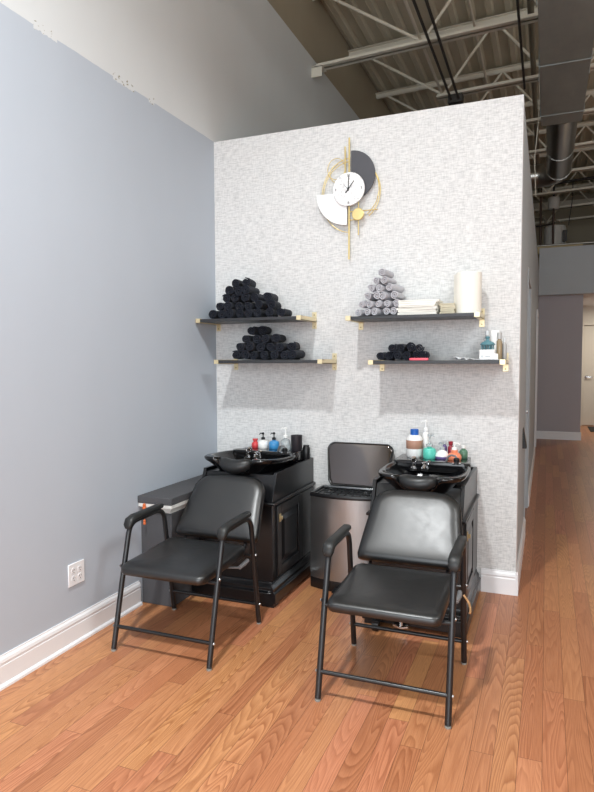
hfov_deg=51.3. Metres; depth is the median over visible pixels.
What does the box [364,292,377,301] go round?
rolled towel
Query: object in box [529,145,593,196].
joist
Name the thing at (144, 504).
tassel
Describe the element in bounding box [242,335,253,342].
rolled towel
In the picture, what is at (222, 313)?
rolled towel
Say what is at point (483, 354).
box
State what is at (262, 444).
pump bottle
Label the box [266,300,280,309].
rolled towel
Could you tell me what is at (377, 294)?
rolled towel
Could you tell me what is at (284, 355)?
rolled towel
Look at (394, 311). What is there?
rolled towel
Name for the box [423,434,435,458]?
pump bottle
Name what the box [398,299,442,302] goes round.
folded towel
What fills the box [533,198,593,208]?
trim
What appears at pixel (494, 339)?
tube
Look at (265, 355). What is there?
rolled towel
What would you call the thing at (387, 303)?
rolled towel
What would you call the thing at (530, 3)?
pipe
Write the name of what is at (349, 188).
wall clock
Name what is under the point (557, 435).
baseboard
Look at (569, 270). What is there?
wall
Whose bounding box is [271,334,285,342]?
rolled towel
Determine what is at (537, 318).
trim
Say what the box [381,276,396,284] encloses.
rolled towel
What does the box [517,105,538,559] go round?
wall
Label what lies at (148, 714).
floor
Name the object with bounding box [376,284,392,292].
rolled towel
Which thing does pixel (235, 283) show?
rolled towel
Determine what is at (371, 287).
rolled towel
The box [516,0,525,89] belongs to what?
conduit
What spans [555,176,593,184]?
pipe
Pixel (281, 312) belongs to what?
rolled towel
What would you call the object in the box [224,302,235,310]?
rolled towel
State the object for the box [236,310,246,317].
rolled towel
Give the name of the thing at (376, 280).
rolled towel
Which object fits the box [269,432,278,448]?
pump bottle
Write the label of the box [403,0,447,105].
bar
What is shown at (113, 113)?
wall
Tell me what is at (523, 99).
trim
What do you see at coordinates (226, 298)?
rolled towel
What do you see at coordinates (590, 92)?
joist
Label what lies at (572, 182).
wire
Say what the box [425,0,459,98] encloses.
conduit
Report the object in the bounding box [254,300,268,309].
rolled towel
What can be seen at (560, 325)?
wall
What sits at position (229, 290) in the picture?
rolled towel
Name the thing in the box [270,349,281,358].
rolled towel
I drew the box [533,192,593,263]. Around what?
wall
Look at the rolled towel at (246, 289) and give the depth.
4.14 m
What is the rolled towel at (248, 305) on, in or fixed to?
on the rolled towel at (248, 313)
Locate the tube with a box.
[491,330,498,349]
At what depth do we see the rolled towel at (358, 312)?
3.84 m
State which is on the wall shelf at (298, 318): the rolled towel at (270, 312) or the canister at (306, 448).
the rolled towel at (270, 312)
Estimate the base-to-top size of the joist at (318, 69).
1.065 m
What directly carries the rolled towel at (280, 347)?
on the rolled towel at (284, 355)
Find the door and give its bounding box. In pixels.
[582,326,593,424]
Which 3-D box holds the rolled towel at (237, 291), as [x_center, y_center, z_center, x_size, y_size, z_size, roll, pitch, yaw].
[-0.371,-0.708,4.229,0.061,0.066,0.174,1,3,15]
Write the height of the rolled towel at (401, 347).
0.052 m
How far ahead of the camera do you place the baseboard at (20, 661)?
3.08 m
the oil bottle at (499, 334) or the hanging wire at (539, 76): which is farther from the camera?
the hanging wire at (539, 76)
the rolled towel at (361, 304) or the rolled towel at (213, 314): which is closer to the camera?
the rolled towel at (361, 304)
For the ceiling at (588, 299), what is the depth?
11.60 m
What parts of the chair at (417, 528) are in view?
frame, armrest, rail, seat, rail, backrest, recline lever, frame, armrest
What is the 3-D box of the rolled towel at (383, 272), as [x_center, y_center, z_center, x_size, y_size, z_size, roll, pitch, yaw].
[0.558,-0.766,3.867,0.047,0.045,0.178,1,4,27]
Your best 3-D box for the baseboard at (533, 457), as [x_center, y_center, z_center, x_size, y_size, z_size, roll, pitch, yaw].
[2.934,0.920,7.713,0.016,0.144,3.510,1,4,22]
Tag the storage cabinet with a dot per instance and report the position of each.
(174, 497)
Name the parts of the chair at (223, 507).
frame, armrest, rail, seat, rail, backrest, frame, armrest, recline lever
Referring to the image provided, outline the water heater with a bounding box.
[544,219,566,244]
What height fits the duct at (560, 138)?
0.327 m
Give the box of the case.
[409,358,428,359]
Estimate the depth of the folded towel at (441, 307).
3.66 m
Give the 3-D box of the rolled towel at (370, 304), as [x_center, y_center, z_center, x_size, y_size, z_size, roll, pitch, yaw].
[0.496,-0.570,3.883,0.052,0.046,0.180,2,4,37]
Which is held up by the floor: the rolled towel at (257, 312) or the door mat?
the door mat
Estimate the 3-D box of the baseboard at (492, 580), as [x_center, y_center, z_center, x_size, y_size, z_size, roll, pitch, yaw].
[1.253,1.153,3.833,0.216,0.144,0.016,1,4,22]
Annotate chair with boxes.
[111,474,264,671]
[315,490,471,729]
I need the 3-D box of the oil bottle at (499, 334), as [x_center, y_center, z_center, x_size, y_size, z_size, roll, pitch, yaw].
[1.185,-0.291,3.621,0.033,0.160,0.033,1,4,22]
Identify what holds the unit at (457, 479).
on the floor
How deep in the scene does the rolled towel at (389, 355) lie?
3.79 m
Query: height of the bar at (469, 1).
0.028 m
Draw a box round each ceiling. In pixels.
[321,0,593,200]
[548,294,593,305]
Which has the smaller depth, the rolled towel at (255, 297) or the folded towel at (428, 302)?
the folded towel at (428, 302)
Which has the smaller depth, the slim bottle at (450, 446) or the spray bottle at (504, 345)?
the spray bottle at (504, 345)
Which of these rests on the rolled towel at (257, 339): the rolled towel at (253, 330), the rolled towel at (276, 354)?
the rolled towel at (253, 330)
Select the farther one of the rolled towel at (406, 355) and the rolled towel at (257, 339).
the rolled towel at (257, 339)
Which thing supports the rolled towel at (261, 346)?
on the rolled towel at (265, 355)
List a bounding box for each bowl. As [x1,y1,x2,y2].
[204,450,295,474]
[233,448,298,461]
[378,461,469,493]
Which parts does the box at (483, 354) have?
lid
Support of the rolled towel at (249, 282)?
on the rolled towel at (246, 289)
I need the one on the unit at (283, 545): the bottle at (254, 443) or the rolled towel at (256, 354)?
the bottle at (254, 443)
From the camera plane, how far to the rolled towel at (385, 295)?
3.79 m
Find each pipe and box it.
[527,0,540,192]
[534,216,547,228]
[537,241,593,246]
[539,188,541,244]
[552,208,554,243]
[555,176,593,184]
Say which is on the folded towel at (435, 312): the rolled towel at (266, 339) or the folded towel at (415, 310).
the folded towel at (415, 310)
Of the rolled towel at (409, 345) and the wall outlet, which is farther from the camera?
the rolled towel at (409, 345)
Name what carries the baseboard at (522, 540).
attached to the wall at (529, 243)
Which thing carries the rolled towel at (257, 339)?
on the rolled towel at (261, 346)
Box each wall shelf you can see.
[196,312,316,330]
[214,353,336,369]
[345,308,484,329]
[368,353,508,370]
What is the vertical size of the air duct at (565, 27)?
0.599 m
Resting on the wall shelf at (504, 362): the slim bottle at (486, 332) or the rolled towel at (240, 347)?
the slim bottle at (486, 332)
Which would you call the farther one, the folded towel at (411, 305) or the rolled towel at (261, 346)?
the rolled towel at (261, 346)
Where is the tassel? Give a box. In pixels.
[142,503,145,524]
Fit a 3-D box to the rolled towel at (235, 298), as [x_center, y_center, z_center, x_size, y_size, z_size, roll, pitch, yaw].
[-0.400,-0.664,4.244,0.055,0.061,0.156,1,3,14]
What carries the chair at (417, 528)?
on the floor
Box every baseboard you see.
[0,581,142,690]
[481,568,517,595]
[515,518,525,595]
[528,446,534,506]
[536,431,580,439]
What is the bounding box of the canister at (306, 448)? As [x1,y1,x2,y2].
[302,445,309,459]
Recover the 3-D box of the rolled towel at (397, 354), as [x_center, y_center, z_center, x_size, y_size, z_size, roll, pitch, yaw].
[0.640,-0.253,3.831,0.058,0.055,0.184,1,4,23]
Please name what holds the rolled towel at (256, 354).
on the wall shelf at (333, 361)
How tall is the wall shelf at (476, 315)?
0.113 m
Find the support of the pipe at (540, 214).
on the platform
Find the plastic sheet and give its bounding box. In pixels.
[452,357,499,359]
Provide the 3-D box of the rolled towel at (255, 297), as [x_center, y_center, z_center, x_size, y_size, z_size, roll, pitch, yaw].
[-0.253,-0.662,4.197,0.060,0.059,0.162,1,4,24]
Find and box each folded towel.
[397,306,439,309]
[397,311,438,314]
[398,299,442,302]
[398,304,439,307]
[398,309,440,312]
[399,301,439,304]
[439,303,454,305]
[440,306,454,308]
[440,309,455,311]
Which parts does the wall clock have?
white panel, gold rod, gold rod, dark panel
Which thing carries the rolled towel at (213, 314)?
on the wall shelf at (298, 318)
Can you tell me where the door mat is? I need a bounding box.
[587,426,593,431]
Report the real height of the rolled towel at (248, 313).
0.060 m
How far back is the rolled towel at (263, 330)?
4.14 m
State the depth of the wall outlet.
3.18 m
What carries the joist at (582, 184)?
attached to the ceiling at (498, 50)
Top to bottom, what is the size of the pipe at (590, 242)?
0.040 m
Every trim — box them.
[516,99,524,567]
[524,268,531,517]
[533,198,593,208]
[534,309,538,446]
[580,322,593,425]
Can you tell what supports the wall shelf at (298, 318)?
attached to the wall at (450, 202)
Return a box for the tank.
[548,185,559,210]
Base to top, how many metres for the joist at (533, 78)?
0.926 m
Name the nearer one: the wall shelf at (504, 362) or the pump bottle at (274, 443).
the wall shelf at (504, 362)
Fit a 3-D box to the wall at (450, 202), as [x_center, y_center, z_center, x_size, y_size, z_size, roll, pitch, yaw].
[0.398,-0.296,4.165,2.077,3.005,0.120,1,4,22]
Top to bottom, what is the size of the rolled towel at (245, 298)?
0.064 m
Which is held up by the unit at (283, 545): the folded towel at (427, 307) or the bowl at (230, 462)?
the bowl at (230, 462)
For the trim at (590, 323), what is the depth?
13.38 m
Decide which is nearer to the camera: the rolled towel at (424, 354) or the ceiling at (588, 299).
the rolled towel at (424, 354)
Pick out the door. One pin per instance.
(588, 359)
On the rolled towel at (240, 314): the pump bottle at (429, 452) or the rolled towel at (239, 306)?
the rolled towel at (239, 306)
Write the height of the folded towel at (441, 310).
0.018 m
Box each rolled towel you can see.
[209,310,221,318]
[216,303,224,310]
[218,309,226,317]
[222,294,233,302]
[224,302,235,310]
[225,286,235,295]
[226,309,237,317]
[231,294,244,302]
[232,279,243,287]
[232,350,243,358]
[234,286,243,296]
[235,302,245,310]
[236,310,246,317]
[236,343,246,351]
[240,350,252,358]
[241,285,259,294]
[241,293,252,302]
[242,277,255,286]
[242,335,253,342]
[244,309,255,317]
[245,302,257,309]
[246,341,257,350]
[247,326,260,334]
[250,293,266,301]
[250,351,262,359]
[253,335,261,343]
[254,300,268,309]
[254,309,266,316]
[256,342,268,350]
[258,326,271,334]
[260,351,271,359]
[261,335,274,343]
[263,292,277,300]
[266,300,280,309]
[266,308,278,316]
[266,343,275,350]
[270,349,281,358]
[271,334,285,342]
[276,343,288,351]
[277,308,291,316]
[281,350,290,359]
[287,342,299,349]
[288,350,304,359]
[355,309,368,315]
[359,300,371,308]
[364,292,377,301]
[364,308,375,315]
[365,301,383,308]
[367,284,381,292]
[371,308,385,315]
[373,277,386,285]
[373,291,385,300]
[375,300,390,308]
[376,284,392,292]
[376,352,386,359]
[378,268,393,277]
[380,291,394,300]
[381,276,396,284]
[383,308,392,314]
[384,300,398,307]
[385,352,395,360]
[386,283,403,292]
[388,344,397,351]
[390,307,398,314]
[391,291,404,299]
[393,299,398,306]
[393,351,403,359]
[397,344,407,351]
[402,351,413,359]
[406,342,415,351]
[412,351,419,357]
[415,344,424,352]
[419,351,429,357]
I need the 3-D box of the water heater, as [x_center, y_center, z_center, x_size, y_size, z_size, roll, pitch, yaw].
[4.939,-3.022,11.814,0.405,0.724,0.410,1,4,22]
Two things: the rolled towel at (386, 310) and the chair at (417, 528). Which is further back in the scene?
the rolled towel at (386, 310)
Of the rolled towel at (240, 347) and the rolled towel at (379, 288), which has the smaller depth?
the rolled towel at (379, 288)
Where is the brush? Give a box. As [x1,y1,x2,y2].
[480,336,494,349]
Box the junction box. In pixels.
[448,92,463,105]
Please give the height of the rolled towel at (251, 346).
0.064 m
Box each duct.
[530,122,577,187]
[536,0,593,125]
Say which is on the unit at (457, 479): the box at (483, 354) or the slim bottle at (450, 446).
the slim bottle at (450, 446)
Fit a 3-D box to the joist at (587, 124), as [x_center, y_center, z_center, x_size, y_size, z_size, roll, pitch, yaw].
[4.936,-4.015,9.757,6.220,0.926,0.116,1,4,22]
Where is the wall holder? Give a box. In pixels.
[522,427,526,448]
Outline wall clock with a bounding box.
[317,137,380,259]
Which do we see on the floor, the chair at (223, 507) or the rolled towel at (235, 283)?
the chair at (223, 507)
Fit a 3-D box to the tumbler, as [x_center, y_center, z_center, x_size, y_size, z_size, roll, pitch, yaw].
[-0.003,0.314,4.153,0.080,0.101,0.080,1,4,22]
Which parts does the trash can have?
trim, lid plate, lid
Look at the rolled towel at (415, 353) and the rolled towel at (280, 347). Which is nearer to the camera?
the rolled towel at (415, 353)
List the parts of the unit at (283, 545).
waist moulding, door, raised panel, panel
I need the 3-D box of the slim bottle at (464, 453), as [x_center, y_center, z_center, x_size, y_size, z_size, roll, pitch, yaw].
[1.020,0.341,3.785,0.052,0.080,0.052,1,4,22]
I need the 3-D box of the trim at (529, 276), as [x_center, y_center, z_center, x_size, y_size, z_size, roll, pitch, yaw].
[2.074,0.025,5.549,0.007,2.190,1.040,1,4,22]
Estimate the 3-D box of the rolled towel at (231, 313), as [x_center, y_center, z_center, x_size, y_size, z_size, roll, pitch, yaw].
[-0.427,-0.564,4.256,0.060,0.067,0.174,1,4,21]
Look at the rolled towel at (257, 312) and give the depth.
4.10 m
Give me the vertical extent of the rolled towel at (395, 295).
0.049 m
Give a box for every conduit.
[412,0,451,99]
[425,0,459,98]
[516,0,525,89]
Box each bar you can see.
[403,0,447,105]
[468,0,490,99]
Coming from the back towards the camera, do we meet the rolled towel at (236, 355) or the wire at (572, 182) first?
the wire at (572, 182)
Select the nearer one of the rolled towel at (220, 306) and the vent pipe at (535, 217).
the rolled towel at (220, 306)
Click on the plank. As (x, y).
(538, 248)
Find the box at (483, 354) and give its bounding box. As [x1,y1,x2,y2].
[479,350,495,358]
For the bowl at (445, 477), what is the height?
0.264 m
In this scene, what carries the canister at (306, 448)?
on the unit at (283, 545)
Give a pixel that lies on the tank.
(554, 201)
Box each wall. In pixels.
[0,0,392,654]
[214,94,523,589]
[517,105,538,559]
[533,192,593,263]
[537,295,582,431]
[539,245,593,295]
[583,306,593,325]
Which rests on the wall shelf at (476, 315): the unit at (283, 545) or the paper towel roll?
the paper towel roll
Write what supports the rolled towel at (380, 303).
on the rolled towel at (375, 311)
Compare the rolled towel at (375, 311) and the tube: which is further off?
the rolled towel at (375, 311)
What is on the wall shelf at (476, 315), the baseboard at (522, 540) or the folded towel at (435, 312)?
the folded towel at (435, 312)
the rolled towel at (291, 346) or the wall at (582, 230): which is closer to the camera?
the rolled towel at (291, 346)
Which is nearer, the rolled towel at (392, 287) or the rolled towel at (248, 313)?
the rolled towel at (392, 287)
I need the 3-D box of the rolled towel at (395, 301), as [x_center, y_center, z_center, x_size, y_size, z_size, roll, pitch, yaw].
[0.645,-0.568,3.817,0.049,0.046,0.178,2,4,31]
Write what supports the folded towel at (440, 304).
on the folded towel at (441, 307)
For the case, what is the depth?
3.69 m
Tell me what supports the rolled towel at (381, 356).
on the wall shelf at (504, 362)
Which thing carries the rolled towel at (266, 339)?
on the rolled towel at (261, 346)
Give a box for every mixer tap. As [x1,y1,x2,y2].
[253,450,261,458]
[421,460,429,470]
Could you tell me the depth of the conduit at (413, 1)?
5.73 m
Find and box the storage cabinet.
[138,474,202,606]
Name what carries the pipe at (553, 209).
on the platform
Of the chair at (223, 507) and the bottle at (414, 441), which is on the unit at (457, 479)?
the bottle at (414, 441)
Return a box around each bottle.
[252,438,257,447]
[258,432,268,448]
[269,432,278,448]
[281,427,289,449]
[406,429,422,457]
[421,420,428,448]
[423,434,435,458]
[435,442,447,459]
[447,442,461,460]
[448,441,452,453]
[459,445,467,458]
[484,331,489,349]
[496,332,501,358]
[502,338,506,358]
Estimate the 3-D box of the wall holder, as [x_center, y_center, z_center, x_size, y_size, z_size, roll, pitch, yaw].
[1.677,0.307,4.549,0.030,0.145,0.120,1,4,22]
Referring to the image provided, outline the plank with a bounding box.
[537,244,582,254]
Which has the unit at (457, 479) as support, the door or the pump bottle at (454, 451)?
the pump bottle at (454, 451)
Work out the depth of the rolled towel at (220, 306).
4.21 m
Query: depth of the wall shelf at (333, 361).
4.07 m
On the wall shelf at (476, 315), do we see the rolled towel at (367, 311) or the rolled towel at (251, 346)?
the rolled towel at (367, 311)
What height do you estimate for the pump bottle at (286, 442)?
0.152 m
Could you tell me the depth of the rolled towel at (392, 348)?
3.76 m
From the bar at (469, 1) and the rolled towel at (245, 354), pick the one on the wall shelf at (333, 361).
the rolled towel at (245, 354)
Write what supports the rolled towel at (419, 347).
on the rolled towel at (415, 353)
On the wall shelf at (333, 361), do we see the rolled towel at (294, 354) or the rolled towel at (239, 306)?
the rolled towel at (294, 354)
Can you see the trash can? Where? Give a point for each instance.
(352, 467)
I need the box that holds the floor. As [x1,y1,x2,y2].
[0,425,593,791]
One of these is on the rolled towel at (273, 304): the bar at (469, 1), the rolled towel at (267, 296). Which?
the rolled towel at (267, 296)
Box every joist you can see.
[312,0,537,77]
[348,5,593,100]
[375,48,593,124]
[524,89,593,154]
[527,120,593,172]
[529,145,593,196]
[532,165,593,211]
[532,182,593,224]
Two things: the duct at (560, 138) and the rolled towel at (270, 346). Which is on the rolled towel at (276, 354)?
the rolled towel at (270, 346)
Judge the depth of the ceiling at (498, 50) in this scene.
7.65 m
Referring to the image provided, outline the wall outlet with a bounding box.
[68,559,84,587]
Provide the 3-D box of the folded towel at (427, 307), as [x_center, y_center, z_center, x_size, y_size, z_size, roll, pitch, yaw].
[0.749,-0.527,3.761,0.244,0.017,0.190,1,4,25]
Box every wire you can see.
[534,76,539,196]
[568,182,572,224]
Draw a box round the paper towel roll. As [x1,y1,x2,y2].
[454,271,481,312]
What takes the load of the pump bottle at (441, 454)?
on the unit at (457, 479)
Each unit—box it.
[192,445,314,607]
[362,454,480,637]
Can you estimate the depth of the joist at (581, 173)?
12.28 m
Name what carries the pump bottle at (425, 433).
on the unit at (457, 479)
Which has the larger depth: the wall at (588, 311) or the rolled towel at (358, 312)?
the wall at (588, 311)
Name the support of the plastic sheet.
on the wall shelf at (504, 362)
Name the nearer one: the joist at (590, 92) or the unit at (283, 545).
the unit at (283, 545)
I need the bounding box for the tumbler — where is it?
[291,435,301,450]
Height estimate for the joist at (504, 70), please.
0.926 m
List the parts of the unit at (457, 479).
waist moulding, door, raised panel, panel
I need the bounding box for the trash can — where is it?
[310,442,393,592]

